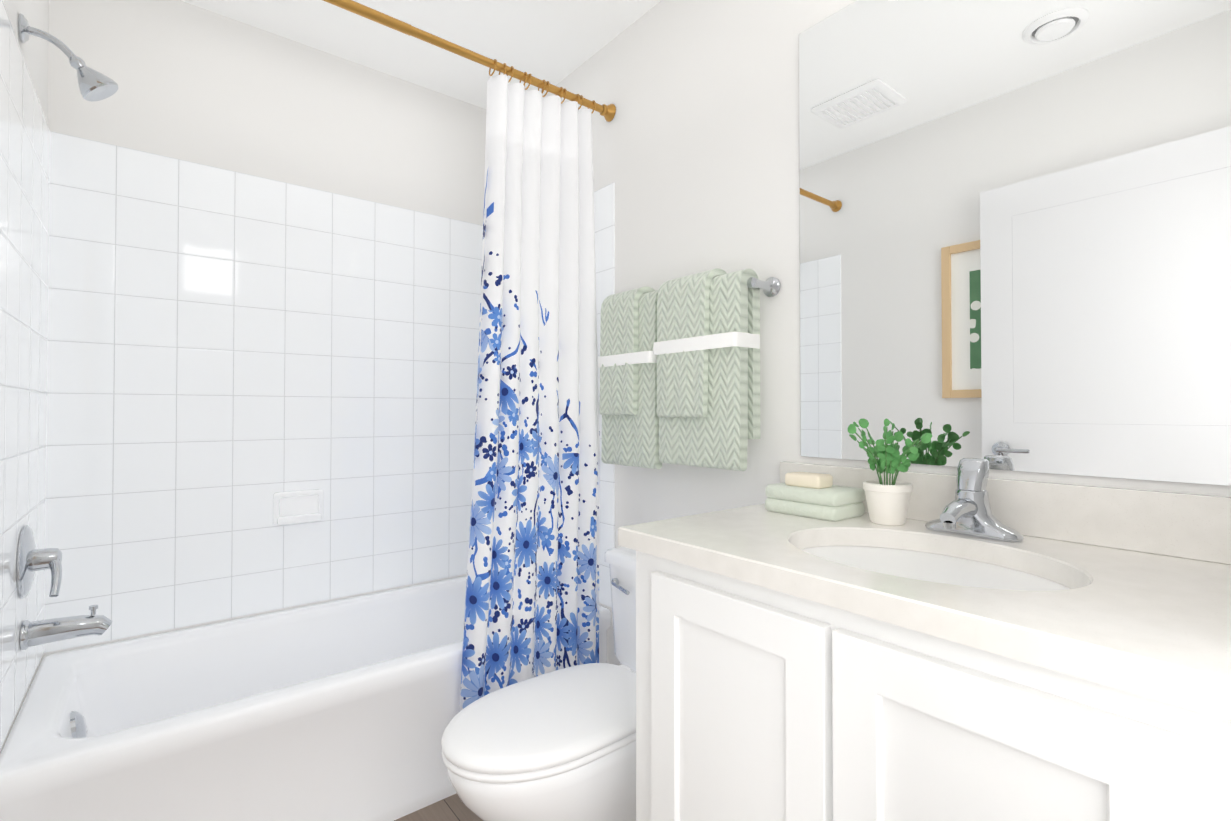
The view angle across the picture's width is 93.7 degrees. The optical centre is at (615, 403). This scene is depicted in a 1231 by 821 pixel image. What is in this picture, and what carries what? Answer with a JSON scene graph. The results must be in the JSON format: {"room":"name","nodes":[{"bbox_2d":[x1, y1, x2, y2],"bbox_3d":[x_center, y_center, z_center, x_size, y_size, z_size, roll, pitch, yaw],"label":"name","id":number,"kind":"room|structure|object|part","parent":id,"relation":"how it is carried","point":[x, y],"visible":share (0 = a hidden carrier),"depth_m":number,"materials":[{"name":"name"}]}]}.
{"room":"bathroom","nodes":[
{"label":"bathroom","id":0,"kind":"room"},
{"bbox_2d":[0,0,48,753],"bbox_3d":[-0.917,-0.104,0.676,0.100,2.440,2.660,1,-1,-39],"label":"wall","id":1,"kind":"structure","parent":0,"point":[33,48],"depth_m":1.50,"materials":[{"name":"white paint"}]},
{"bbox_2d":[0,0,49,749],"bbox_3d":[-1.413,-0.042,1.378,0.006,1.506,0.731,1,-1,-39],"label":"wall tile","id":2,"kind":"structure","parent":1,"relation":"attached to","point":[24,183],"depth_m":1.32,"materials":[{"name":"white tile"}]},
{"bbox_2d":[17,525,61,597],"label":"tub valve","id":3,"kind":"object","parent":2,"relation":"attached to","point":[31,559],"depth_m":1.36,"materials":[{"name":"silver metal"}]},
{"bbox_3d":[-1.401,0.375,1.378,0.018,0.170,0.170,1,-1,-39],"label":"valve plate","id":4,"kind":"part","parent":3,"relation":"part of","materials":[{"name":"silver metal"}]},
{"bbox_3d":[-1.343,0.409,1.376,0.036,0.090,0.089,1,-1,-39],"label":"valve lever","id":5,"kind":"part","parent":3,"relation":"part of","materials":[{"name":"silver metal"}]},
{"bbox_2d":[20,605,112,650],"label":"tub spout","id":6,"kind":"object","parent":2,"relation":"attached to","point":[33,633],"depth_m":1.40,"materials":[{"name":"silver metal"}]},
{"bbox_3d":[-1.341,0.552,1.424,0.152,0.062,0.058,1,-1,-39],"label":"spout","id":7,"kind":"part","parent":6,"relation":"part of","materials":[{"name":"silver metal"}]},
{"bbox_2d":[18,13,117,101],"bbox_3d":[-1.296,-0.813,1.375,0.170,0.155,0.082,1,-1,-39],"label":"shower head","id":8,"kind":"object","parent":1,"relation":"attached to","point":[94,85],"visible":1,"depth_m":1.37},
{"bbox_3d":[-1.321,-0.844,1.355,0.085,0.051,0.017,1,-1,-39],"label":"arm","id":9,"kind":"part","parent":8,"relation":"part of"},
{"bbox_2d":[323,0,615,711],"bbox_3d":[-0.595,-0.084,1.568,1.516,1.993,0.118,1,-1,-39],"label":"shower curtain","id":10,"kind":"object","parent":1,"relation":"attached to","point":[532,599],"visible":0.94,"depth_m":1.81,"materials":[{"name":"white fabric"}]},
{"bbox_2d":[41,0,486,660],"bbox_3d":[-1.087,-0.085,2.181,1.520,2.440,0.100,1,-1,-39],"label":"wall","id":11,"kind":"structure","parent":0,"point":[197,84],"depth_m":2.01,"materials":[{"name":"white paint"}]},
{"bbox_2d":[44,131,482,652],"bbox_3d":[-1.054,-0.032,2.139,1.520,1.506,0.006,1,-1,-39],"label":"wall tile","id":12,"kind":"structure","parent":11,"relation":"attached to","point":[230,353],"depth_m":1.96,"materials":[{"name":"white tile"}]},
{"bbox_2d":[273,489,323,525],"bbox_3d":[-1.122,0.368,2.051,0.160,0.116,0.036,1,-1,-39],"label":"soap dish","id":13,"kind":"object","parent":12,"relation":"attached to","point":[297,507],"visible":1,"depth_m":2.05,"materials":[{"name":"white ceramic"}]},
{"bbox_2d":[181,0,660,108],"bbox_3d":[-0.285,-1.347,1.199,1.720,0.060,2.660,1,-1,-39],"label":"ceiling","id":14,"kind":"structure","parent":0,"point":[554,42],"depth_m":2.02,"materials":[{"name":"white paint"}]},
{"bbox_2d":[394,793,482,820],"bbox_3d":[-0.285,1.152,1.168,1.720,0.060,2.660,1,-1,-39],"label":"floor","id":15,"kind":"structure","parent":0,"point":[452,808],"depth_m":1.59,"materials":[{"name":"brown wood"}]},
{"bbox_2d":[0,575,610,820],"bbox_3d":[-0.827,0.926,1.845,1.514,0.410,0.724,1,-1,-39],"label":"bathtub","id":16,"kind":"object","parent":15,"relation":"on","point":[346,709],"visible":0.71,"depth_m":1.53,"materials":[{"name":"white ceramic"}]},
{"bbox_2d":[441,547,635,820],"bbox_3d":[-0.046,0.782,1.455,0.794,0.688,0.464,1,-1,-39],"label":"toilet","id":17,"kind":"object","parent":15,"relation":"on","point":[558,745],"visible":0.56,"depth_m":1.27,"materials":[{"name":"white ceramic"}]},
{"bbox_3d":[-0.142,0.732,1.378,0.546,0.034,0.354,1,-1,-39],"label":"lid","id":18,"kind":"part","parent":17,"relation":"part of","materials":[{"name":"white plastic"}]},
{"bbox_3d":[-0.142,0.759,1.377,0.544,0.018,0.352,1,-1,-39],"label":"seat","id":19,"kind":"part","parent":17,"relation":"part of","materials":[{"name":"white plastic"}]},
{"bbox_3d":[0.181,0.460,1.641,0.212,0.039,0.464,1,-1,-39],"label":"tank lid","id":20,"kind":"part","parent":17,"relation":"part of","materials":[{"name":"white ceramic"}]},
{"bbox_3d":[0.014,0.532,1.669,0.015,0.023,0.077,1,-1,-39],"label":"lever arm","id":21,"kind":"part","parent":17,"relation":"part of"},
{"bbox_3d":[0.183,0.626,1.641,0.192,0.294,0.444,1,-1,-39],"label":"tank","id":22,"kind":"part","parent":17,"relation":"part of","materials":[{"name":"white ceramic"}]},
{"bbox_2d":[618,458,1230,820],"bbox_3d":[0.509,0.611,0.953,0.553,1.018,0.920,1,-1,-39],"label":"bathroom vanity","id":23,"kind":"object","parent":15,"relation":"on","point":[970,641],"visible":1,"depth_m":0.80,"materials":[{"name":"white"}]},
{"bbox_3d":[0.185,0.649,0.942,0.020,0.671,0.356,1,-1,-39],"label":"door","id":24,"kind":"part","parent":23,"relation":"part of","materials":[{"name":"white wood"}]},
{"bbox_2d":[618,504,1230,720],"bbox_3d":[0.509,0.260,0.958,0.553,0.036,0.920,1,-1,-39],"label":"countertop","id":25,"kind":"structure","parent":23,"relation":"on","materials":[{"name":"stone"}]},
{"bbox_2d":[765,472,864,520],"bbox_3d":[0.447,0.202,1.300,0.134,0.087,0.180,1,-1,-39],"label":"stack","id":26,"kind":"object","parent":25,"relation":"on","point":[814,495],"visible":1,"depth_m":1.25,"materials":[{"name":"green fabric"}]},
{"bbox_2d":[848,419,931,525],"bbox_3d":[0.539,0.137,1.166,0.145,0.214,0.160,1,-1,-39],"label":"potted plant","id":27,"kind":"object","parent":25,"relation":"on","point":[887,502],"visible":1,"depth_m":1.16,"materials":[{"name":"green plant"}]},
{"bbox_2d":[925,458,1023,541],"bbox_3d":[0.634,0.173,1.053,0.144,0.140,0.162,1,-1,-39],"label":"faucet","id":28,"kind":"object","parent":25,"relation":"on","point":[968,518],"depth_m":1.05,"materials":[{"name":"silver metal"}]},
{"bbox_3d":[0.416,0.645,0.655,0.020,0.671,0.356,1,-1,-39],"label":"door","id":29,"kind":"part","parent":23,"relation":"part of","materials":[{"name":"white wood"}]},
{"bbox_2d":[542,0,1230,665],"bbox_3d":[0.346,-0.091,1.691,0.100,2.440,2.660,1,-1,-39],"label":"wall","id":30,"kind":"structure","parent":0,"point":[696,148],"depth_m":1.69,"materials":[{"name":"white paint"}]},
{"bbox_2d":[594,182,614,606],"bbox_3d":[-0.233,-0.030,2.326,0.006,1.506,0.731,1,-1,-39],"label":"wall tile","id":31,"kind":"structure","parent":30,"relation":"attached to","point":[604,207],"depth_m":2.08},
{"bbox_2d":[598,269,780,470],"bbox_3d":[0.173,-0.086,1.706,0.145,0.560,0.642,1,-1,-39],"label":"towel rail","id":32,"kind":"object","parent":30,"relation":"attached to","point":[679,362],"visible":1,"depth_m":1.59,"materials":[{"name":"green fabric"}]},
{"bbox_2d":[601,290,661,468],"bbox_3d":[0.067,-0.074,1.827,0.088,0.540,0.253,1,-1,-39],"label":"towel","id":33,"kind":"object","parent":32,"relation":"hanging from","point":[628,318],"depth_m":1.77,"materials":[{"name":"green fabric"}]},
{"bbox_2d":[659,269,759,470],"bbox_3d":[0.250,-0.087,1.599,0.088,0.520,0.302,1,-1,-39],"label":"towel","id":34,"kind":"object","parent":32,"relation":"hanging from","point":[714,301],"depth_m":1.53,"materials":[{"name":"green fabric"}]},
{"bbox_3d":[0.379,-0.309,1.496,0.090,0.052,0.052,1,-1,-39],"label":"post","id":35,"kind":"part","parent":32,"relation":"part of","materials":[{"name":"silver metal"}]},
{"bbox_2d":[780,461,1230,564],"bbox_3d":[0.716,0.194,1.125,0.021,0.100,0.920,1,-1,-39],"label":"backsplash","id":36,"kind":"structure","parent":30,"relation":"attached to","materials":[{"name":"stone"}]},
{"bbox_2d":[799,0,1230,485],"bbox_3d":[0.760,-0.407,1.090,0.005,1.067,0.938,1,-1,-39],"label":"mirror","id":37,"kind":"object","parent":30,"relation":"attached to","point":[1015,235],"visible":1,"depth_m":1.08,"materials":[{"name":"clear glass"}]}
]}

